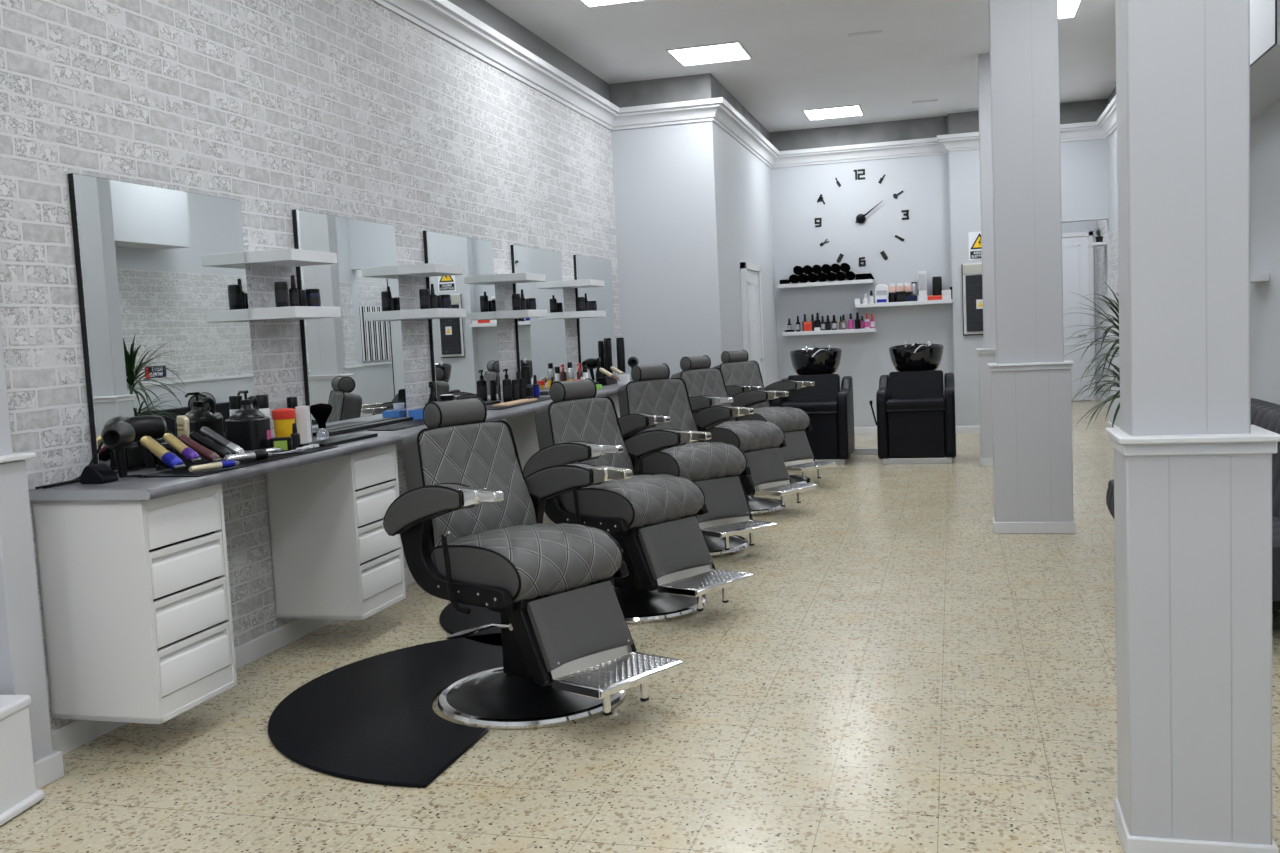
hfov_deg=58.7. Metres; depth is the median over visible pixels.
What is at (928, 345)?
tap
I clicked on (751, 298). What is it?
door
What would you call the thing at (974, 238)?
warning sign
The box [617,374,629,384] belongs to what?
box
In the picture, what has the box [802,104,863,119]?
recessed light
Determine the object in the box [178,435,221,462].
hair clipper
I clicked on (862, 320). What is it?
bottle
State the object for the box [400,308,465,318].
wall shelf
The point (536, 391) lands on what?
bottle
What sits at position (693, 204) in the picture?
wall partition
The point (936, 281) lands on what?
canister
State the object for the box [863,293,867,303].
bottle
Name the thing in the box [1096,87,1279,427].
wall
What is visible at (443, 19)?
trim
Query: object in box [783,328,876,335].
wall shelf
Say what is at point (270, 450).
hair clipper
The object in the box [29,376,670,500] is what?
countertop
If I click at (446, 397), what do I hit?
jar
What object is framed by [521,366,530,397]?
can
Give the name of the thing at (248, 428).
pump bottle
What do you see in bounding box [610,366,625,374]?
hair clipper
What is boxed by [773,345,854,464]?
shampoo station
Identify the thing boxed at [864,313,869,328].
bottle
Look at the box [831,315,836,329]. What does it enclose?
bottle
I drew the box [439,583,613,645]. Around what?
floor mat
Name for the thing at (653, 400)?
barber chair
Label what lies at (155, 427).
hair dryer
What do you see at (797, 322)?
bottle
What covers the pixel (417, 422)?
mat
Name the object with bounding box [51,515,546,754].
baseboard
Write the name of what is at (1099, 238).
potted plant
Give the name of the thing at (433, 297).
pump bottle
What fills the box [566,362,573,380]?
spray can
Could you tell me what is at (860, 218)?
wall clock
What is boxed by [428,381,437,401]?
spray bottle
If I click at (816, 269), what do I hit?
rolled towel
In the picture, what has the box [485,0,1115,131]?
ceiling
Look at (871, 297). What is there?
bottle
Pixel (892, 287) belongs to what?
jar
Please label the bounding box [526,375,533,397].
bottle
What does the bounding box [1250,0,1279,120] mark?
wall
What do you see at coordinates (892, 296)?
jar
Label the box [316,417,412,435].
tray
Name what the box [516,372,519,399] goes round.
bottle
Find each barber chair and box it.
[383,397,683,728]
[523,378,753,622]
[618,363,776,556]
[671,355,817,514]
[713,350,835,487]
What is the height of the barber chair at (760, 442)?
1.201 m
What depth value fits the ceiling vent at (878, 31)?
9.46 m
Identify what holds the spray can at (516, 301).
on the wall shelf at (514, 314)
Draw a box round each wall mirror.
[68,173,254,472]
[292,209,406,435]
[423,231,500,401]
[511,245,566,390]
[573,255,616,381]
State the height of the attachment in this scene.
0.013 m
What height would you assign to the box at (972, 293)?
0.852 m
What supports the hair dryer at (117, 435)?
on the countertop
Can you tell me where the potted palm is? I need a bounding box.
[1063,281,1119,429]
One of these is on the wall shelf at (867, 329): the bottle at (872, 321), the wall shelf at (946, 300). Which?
the bottle at (872, 321)
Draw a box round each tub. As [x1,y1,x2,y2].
[272,408,295,436]
[803,321,811,330]
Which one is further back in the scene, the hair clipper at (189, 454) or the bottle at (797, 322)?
the bottle at (797, 322)
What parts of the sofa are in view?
seat, backrest, frame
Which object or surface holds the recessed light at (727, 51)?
in the ceiling
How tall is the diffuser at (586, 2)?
0.006 m
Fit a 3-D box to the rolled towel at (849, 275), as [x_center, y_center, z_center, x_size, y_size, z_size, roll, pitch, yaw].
[2.573,-1.844,13.924,0.111,0.111,0.207,-1,5,16]
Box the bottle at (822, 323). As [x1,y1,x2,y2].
[820,316,824,330]
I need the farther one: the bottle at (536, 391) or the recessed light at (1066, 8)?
the recessed light at (1066, 8)
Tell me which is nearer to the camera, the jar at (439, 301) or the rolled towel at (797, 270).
the jar at (439, 301)
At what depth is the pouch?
4.09 m
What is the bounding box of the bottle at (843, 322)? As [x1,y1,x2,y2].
[841,314,845,329]
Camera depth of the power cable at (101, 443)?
4.23 m
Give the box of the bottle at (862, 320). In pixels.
[861,316,864,328]
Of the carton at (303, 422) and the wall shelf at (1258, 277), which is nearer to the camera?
the carton at (303, 422)
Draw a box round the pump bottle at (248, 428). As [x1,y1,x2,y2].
[225,390,271,450]
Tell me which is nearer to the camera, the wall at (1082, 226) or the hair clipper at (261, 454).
the hair clipper at (261, 454)
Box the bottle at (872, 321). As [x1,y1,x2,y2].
[870,314,874,327]
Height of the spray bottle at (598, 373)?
0.235 m
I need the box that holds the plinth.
[0,695,44,825]
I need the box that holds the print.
[876,290,886,294]
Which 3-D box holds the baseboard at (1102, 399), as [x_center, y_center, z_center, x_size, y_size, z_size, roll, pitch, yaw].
[4.109,0.557,7.466,0.438,0.095,21.600,-1,5,15]
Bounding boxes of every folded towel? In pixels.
[780,279,789,283]
[855,273,873,279]
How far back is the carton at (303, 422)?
5.36 m
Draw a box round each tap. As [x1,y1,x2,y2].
[805,345,830,352]
[903,341,930,348]
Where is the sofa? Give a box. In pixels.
[1106,398,1279,610]
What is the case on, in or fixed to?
on the countertop
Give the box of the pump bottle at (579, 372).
[577,363,582,378]
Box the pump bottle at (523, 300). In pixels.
[520,289,525,309]
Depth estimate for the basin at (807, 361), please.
11.79 m
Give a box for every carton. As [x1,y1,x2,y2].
[295,406,311,443]
[918,271,926,296]
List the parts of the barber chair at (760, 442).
armrest, backrest, rail, armrest, seat, kick plate, leg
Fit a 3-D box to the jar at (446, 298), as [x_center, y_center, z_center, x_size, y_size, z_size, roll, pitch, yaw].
[-1.180,-0.754,6.892,0.073,0.088,0.073,-1,5,15]
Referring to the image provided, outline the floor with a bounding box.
[0,401,1279,852]
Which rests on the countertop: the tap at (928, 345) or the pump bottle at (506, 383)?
the pump bottle at (506, 383)
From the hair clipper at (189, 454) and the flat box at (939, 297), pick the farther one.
the flat box at (939, 297)
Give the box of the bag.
[875,284,888,302]
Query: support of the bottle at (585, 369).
on the countertop
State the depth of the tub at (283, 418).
5.26 m
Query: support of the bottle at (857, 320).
on the wall shelf at (867, 329)
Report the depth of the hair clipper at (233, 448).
4.63 m
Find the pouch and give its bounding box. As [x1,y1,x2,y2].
[79,463,118,483]
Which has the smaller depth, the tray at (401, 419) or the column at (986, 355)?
the tray at (401, 419)
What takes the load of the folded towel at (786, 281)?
on the wall shelf at (865, 281)
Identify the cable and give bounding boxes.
[35,441,112,488]
[43,479,79,488]
[1250,0,1276,66]
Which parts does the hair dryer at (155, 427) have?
handle, cord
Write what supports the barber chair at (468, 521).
on the floor
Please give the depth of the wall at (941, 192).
13.88 m
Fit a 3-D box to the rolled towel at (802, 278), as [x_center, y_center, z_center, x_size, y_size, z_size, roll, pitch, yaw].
[2.022,-1.831,14.077,0.111,0.111,0.208,-1,5,16]
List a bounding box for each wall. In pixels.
[0,0,620,730]
[769,99,1108,426]
[1062,220,1097,393]
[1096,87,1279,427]
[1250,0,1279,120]
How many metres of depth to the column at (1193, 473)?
2.80 m
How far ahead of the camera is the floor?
4.04 m
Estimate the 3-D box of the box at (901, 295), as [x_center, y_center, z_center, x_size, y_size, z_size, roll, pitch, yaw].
[3.153,-1.568,13.740,0.106,0.125,0.052,-1,5,15]
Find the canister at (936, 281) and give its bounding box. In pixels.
[932,276,941,295]
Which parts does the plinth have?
lid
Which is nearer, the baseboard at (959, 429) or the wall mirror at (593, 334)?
the wall mirror at (593, 334)
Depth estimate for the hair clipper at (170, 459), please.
4.27 m
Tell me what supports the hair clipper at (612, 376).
on the tool rack at (606, 380)
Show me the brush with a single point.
(321, 412)
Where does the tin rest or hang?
on the mat at (184, 472)
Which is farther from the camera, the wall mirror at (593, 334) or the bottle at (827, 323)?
the bottle at (827, 323)
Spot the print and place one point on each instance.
(878, 292)
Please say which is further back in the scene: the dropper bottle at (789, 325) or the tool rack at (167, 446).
the dropper bottle at (789, 325)
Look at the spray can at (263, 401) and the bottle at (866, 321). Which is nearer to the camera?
the spray can at (263, 401)
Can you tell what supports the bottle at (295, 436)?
on the countertop
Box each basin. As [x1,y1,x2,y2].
[789,348,841,374]
[889,343,943,371]
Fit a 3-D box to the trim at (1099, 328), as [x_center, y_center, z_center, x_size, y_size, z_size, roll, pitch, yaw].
[5.584,-1.046,12.946,0.430,0.030,10.000,-1,5,15]
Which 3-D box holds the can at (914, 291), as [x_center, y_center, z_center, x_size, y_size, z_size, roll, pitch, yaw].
[3.328,-1.634,13.801,0.075,0.231,0.060,-1,5,15]
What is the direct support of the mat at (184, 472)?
on the countertop
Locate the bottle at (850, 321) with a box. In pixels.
[848,313,853,328]
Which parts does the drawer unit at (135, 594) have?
drawer, drawer, drawer, drawer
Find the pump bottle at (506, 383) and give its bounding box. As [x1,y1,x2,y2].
[502,369,511,401]
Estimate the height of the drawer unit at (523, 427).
0.787 m
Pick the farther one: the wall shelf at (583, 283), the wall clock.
the wall clock
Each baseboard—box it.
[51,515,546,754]
[854,426,979,434]
[1097,394,1117,427]
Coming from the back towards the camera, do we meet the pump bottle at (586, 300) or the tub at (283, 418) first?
the pump bottle at (586, 300)
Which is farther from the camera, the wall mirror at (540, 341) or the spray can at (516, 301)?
the wall mirror at (540, 341)
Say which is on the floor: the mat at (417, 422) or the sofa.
the sofa
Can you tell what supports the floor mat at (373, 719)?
on the floor
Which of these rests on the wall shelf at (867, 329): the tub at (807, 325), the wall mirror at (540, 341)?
the tub at (807, 325)
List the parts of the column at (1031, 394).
moulding, skirting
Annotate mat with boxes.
[138,446,337,477]
[268,633,502,787]
[367,419,424,430]
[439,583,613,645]
[486,397,550,409]
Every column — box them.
[976,53,995,465]
[988,0,1075,533]
[1105,0,1279,852]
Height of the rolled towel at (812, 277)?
0.111 m
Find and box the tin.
[270,436,292,450]
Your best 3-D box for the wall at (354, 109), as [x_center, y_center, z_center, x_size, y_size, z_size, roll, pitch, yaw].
[-2.031,-0.787,4.779,0.150,3.800,13.450,-1,5,15]
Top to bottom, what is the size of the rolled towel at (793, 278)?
0.111 m
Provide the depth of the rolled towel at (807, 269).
13.96 m
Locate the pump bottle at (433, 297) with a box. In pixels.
[430,284,436,308]
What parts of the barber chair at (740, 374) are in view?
armrest, backrest, seat, armrest, kick plate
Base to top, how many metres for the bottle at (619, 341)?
0.400 m
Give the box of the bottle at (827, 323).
[825,315,830,329]
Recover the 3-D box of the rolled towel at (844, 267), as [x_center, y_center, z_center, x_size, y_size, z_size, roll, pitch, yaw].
[2.513,-1.945,13.931,0.110,0.112,0.207,-1,5,15]
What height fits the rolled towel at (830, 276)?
0.110 m
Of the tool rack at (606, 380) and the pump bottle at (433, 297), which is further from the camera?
the tool rack at (606, 380)
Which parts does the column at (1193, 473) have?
moulding, skirting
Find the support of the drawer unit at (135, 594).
attached to the countertop
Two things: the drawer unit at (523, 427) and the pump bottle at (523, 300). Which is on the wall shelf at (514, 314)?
the pump bottle at (523, 300)
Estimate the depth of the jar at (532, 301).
8.27 m
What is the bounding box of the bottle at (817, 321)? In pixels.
[815,313,820,330]
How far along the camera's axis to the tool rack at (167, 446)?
4.60 m
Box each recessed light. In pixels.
[579,0,644,7]
[666,41,752,66]
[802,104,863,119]
[1058,0,1082,18]
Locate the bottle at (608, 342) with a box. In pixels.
[606,340,612,373]
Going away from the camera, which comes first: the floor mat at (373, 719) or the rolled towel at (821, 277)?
the floor mat at (373, 719)
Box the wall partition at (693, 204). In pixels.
[609,73,778,386]
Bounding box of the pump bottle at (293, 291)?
[289,275,299,305]
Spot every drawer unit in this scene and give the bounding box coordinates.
[32,483,236,723]
[265,444,405,619]
[507,412,545,514]
[606,393,619,417]
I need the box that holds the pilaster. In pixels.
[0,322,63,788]
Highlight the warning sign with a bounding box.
[968,231,981,259]
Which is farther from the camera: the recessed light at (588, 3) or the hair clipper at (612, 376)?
the hair clipper at (612, 376)
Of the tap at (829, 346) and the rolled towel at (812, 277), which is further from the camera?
the rolled towel at (812, 277)
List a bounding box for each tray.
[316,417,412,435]
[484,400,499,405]
[492,399,536,406]
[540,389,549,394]
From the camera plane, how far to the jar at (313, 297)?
5.43 m
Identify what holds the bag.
on the wall shelf at (946, 300)
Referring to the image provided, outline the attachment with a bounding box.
[296,444,318,449]
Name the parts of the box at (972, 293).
panel, door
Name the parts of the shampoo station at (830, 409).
arm, seat, backrest, panel, arm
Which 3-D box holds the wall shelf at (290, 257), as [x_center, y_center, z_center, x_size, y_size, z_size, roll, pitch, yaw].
[-1.651,-0.795,5.377,0.262,0.052,0.400,-1,5,15]
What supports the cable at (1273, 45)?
attached to the wall at (1265, 72)
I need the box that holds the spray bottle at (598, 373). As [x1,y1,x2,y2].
[596,358,602,381]
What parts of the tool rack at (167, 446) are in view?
clipper guard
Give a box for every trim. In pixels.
[372,0,1116,167]
[1096,328,1118,337]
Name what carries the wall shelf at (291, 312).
attached to the wall at (354, 109)
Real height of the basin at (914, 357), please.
0.320 m
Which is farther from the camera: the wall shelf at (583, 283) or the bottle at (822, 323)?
the bottle at (822, 323)
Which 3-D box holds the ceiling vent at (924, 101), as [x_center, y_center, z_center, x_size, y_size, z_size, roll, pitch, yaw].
[3.150,-3.591,12.578,0.280,0.013,0.070,-1,5,15]
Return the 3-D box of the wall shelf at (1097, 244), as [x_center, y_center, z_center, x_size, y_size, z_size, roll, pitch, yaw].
[6.603,-2.615,16.368,0.220,0.035,0.600,-1,5,15]
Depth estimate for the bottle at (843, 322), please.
13.98 m
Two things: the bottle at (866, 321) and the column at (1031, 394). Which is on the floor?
the column at (1031, 394)
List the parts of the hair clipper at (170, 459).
blade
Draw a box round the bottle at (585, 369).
[582,366,587,378]
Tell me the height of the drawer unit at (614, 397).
0.787 m
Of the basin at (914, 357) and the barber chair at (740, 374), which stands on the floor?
the barber chair at (740, 374)
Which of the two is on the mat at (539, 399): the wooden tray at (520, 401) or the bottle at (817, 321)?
the wooden tray at (520, 401)
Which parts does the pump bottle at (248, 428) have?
handle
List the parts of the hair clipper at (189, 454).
blade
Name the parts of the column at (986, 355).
moulding, skirting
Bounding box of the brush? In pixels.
[310,403,332,439]
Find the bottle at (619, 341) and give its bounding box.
[616,337,625,374]
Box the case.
[299,433,377,446]
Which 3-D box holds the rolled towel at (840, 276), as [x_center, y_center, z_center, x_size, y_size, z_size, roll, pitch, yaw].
[2.463,-1.841,13.955,0.111,0.113,0.207,-1,5,15]
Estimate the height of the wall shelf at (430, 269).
0.052 m
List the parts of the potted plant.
pot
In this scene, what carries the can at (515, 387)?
on the mat at (539, 399)
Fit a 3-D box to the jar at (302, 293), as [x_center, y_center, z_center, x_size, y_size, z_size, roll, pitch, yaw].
[-1.604,-0.605,5.387,0.048,0.082,0.048,-1,5,15]
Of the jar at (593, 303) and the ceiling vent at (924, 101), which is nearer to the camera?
the jar at (593, 303)
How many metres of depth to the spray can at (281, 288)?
5.24 m
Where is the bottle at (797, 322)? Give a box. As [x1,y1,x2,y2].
[796,316,799,331]
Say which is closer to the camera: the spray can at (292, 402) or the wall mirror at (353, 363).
the spray can at (292, 402)
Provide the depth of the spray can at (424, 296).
6.67 m
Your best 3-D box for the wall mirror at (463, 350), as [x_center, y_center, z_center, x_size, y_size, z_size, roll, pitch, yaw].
[-1.164,-0.695,7.565,0.026,1.127,1.040,-1,5,15]
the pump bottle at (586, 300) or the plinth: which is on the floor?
the plinth
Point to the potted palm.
(1114, 382)
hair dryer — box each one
[101,421,146,477]
[122,415,166,470]
[628,357,638,369]
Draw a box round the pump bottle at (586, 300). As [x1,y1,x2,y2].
[585,293,588,310]
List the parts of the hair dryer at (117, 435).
handle, cord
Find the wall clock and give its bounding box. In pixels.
[814,169,908,265]
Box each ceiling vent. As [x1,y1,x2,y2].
[848,30,881,36]
[912,99,937,103]
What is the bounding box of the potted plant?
[1095,228,1103,241]
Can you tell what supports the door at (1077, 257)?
in the wall at (1082, 226)
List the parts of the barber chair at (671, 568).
armrest, recline rod, backrest, rail, seat, seat frame, armrest, kick plate, leg, leg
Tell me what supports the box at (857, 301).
on the wall shelf at (946, 300)
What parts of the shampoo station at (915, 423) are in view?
lever, arm, seat, panel, backrest, arm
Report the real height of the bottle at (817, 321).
0.224 m
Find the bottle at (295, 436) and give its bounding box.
[290,423,300,446]
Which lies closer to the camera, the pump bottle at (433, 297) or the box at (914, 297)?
the pump bottle at (433, 297)
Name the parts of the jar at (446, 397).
lid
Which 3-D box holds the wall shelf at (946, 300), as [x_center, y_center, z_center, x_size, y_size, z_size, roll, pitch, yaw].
[3.198,-1.490,13.806,1.140,0.045,0.225,-1,5,15]
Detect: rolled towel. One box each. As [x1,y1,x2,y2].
[789,274,798,282]
[793,266,802,274]
[798,274,807,282]
[802,265,811,273]
[807,273,816,281]
[812,265,821,273]
[817,272,826,281]
[821,264,830,272]
[826,272,835,280]
[830,263,840,272]
[836,272,845,280]
[840,263,849,271]
[845,271,854,279]
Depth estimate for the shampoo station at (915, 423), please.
11.14 m
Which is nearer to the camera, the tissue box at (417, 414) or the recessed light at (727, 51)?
the tissue box at (417, 414)
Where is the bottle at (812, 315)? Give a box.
[810,314,815,330]
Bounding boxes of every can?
[255,395,271,436]
[274,282,288,306]
[286,397,297,425]
[419,289,429,308]
[512,294,520,309]
[512,379,518,400]
[519,379,525,398]
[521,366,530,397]
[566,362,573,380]
[577,297,584,310]
[911,282,917,295]
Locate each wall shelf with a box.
[244,248,336,266]
[249,306,340,319]
[397,263,463,276]
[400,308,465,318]
[494,272,545,282]
[496,310,547,318]
[563,279,604,287]
[564,311,605,317]
[778,279,873,287]
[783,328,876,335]
[855,299,951,307]
[1089,242,1106,247]
[1250,274,1268,282]
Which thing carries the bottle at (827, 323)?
on the wall shelf at (867, 329)
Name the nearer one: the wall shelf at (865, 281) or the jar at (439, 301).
the jar at (439, 301)
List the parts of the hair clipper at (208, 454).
blade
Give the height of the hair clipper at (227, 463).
0.030 m
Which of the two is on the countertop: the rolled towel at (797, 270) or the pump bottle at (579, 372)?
the pump bottle at (579, 372)
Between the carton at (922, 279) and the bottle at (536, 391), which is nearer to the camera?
the bottle at (536, 391)
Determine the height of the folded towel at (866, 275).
0.071 m
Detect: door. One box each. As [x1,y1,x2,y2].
[740,262,764,387]
[1062,231,1095,400]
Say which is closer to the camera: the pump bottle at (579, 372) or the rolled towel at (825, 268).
the pump bottle at (579, 372)
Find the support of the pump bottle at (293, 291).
on the wall shelf at (291, 312)
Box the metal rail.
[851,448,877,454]
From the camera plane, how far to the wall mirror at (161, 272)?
4.63 m
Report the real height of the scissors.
0.012 m
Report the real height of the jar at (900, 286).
0.106 m
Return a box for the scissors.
[272,449,303,454]
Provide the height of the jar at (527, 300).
0.082 m
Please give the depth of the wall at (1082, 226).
17.64 m
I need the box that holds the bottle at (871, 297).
[869,291,873,302]
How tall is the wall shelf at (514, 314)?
0.052 m
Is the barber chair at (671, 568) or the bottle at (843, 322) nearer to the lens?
the barber chair at (671, 568)
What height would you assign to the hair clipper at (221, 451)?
0.116 m
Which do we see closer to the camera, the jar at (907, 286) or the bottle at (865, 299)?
the jar at (907, 286)
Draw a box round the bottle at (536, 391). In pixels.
[532,375,539,396]
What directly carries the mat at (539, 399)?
on the countertop
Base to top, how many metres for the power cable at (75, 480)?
0.013 m
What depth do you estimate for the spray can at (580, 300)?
9.48 m
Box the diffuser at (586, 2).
[583,0,633,5]
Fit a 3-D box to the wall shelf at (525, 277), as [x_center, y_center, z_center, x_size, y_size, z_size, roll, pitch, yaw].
[-0.872,-1.070,8.209,0.262,0.052,0.400,-1,5,15]
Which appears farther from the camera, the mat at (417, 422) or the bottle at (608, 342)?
the bottle at (608, 342)
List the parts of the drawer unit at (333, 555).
drawer, drawer, drawer, drawer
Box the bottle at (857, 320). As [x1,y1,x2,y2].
[855,312,860,328]
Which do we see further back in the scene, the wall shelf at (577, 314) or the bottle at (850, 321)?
the bottle at (850, 321)
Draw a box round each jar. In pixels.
[298,290,306,305]
[305,289,320,306]
[437,295,441,307]
[439,394,453,401]
[441,294,451,307]
[526,299,528,309]
[527,298,535,309]
[591,301,596,310]
[888,283,895,292]
[889,292,896,301]
[896,283,903,291]
[904,283,911,291]
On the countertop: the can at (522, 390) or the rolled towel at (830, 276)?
the can at (522, 390)
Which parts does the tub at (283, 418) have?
lid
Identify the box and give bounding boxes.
[408,408,423,419]
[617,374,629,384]
[854,298,860,303]
[896,291,905,301]
[906,295,917,301]
[928,295,941,299]
[961,263,982,335]
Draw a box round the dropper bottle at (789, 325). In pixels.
[787,318,791,329]
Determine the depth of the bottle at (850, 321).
13.99 m
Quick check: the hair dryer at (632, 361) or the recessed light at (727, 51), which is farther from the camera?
the hair dryer at (632, 361)
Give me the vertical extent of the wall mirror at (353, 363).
1.127 m
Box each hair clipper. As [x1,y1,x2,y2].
[140,436,185,469]
[163,433,201,462]
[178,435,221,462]
[189,432,231,458]
[189,460,238,471]
[200,426,244,453]
[224,450,271,461]
[245,447,281,452]
[599,368,619,380]
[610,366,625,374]
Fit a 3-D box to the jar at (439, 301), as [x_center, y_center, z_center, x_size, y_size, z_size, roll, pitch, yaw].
[-1.212,-0.743,6.813,0.048,0.082,0.048,-1,5,15]
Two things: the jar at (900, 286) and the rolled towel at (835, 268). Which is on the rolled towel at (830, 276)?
the rolled towel at (835, 268)
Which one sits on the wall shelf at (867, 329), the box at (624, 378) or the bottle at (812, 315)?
the bottle at (812, 315)
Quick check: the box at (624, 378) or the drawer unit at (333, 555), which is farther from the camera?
the box at (624, 378)
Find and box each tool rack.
[158,415,223,468]
[597,376,616,385]

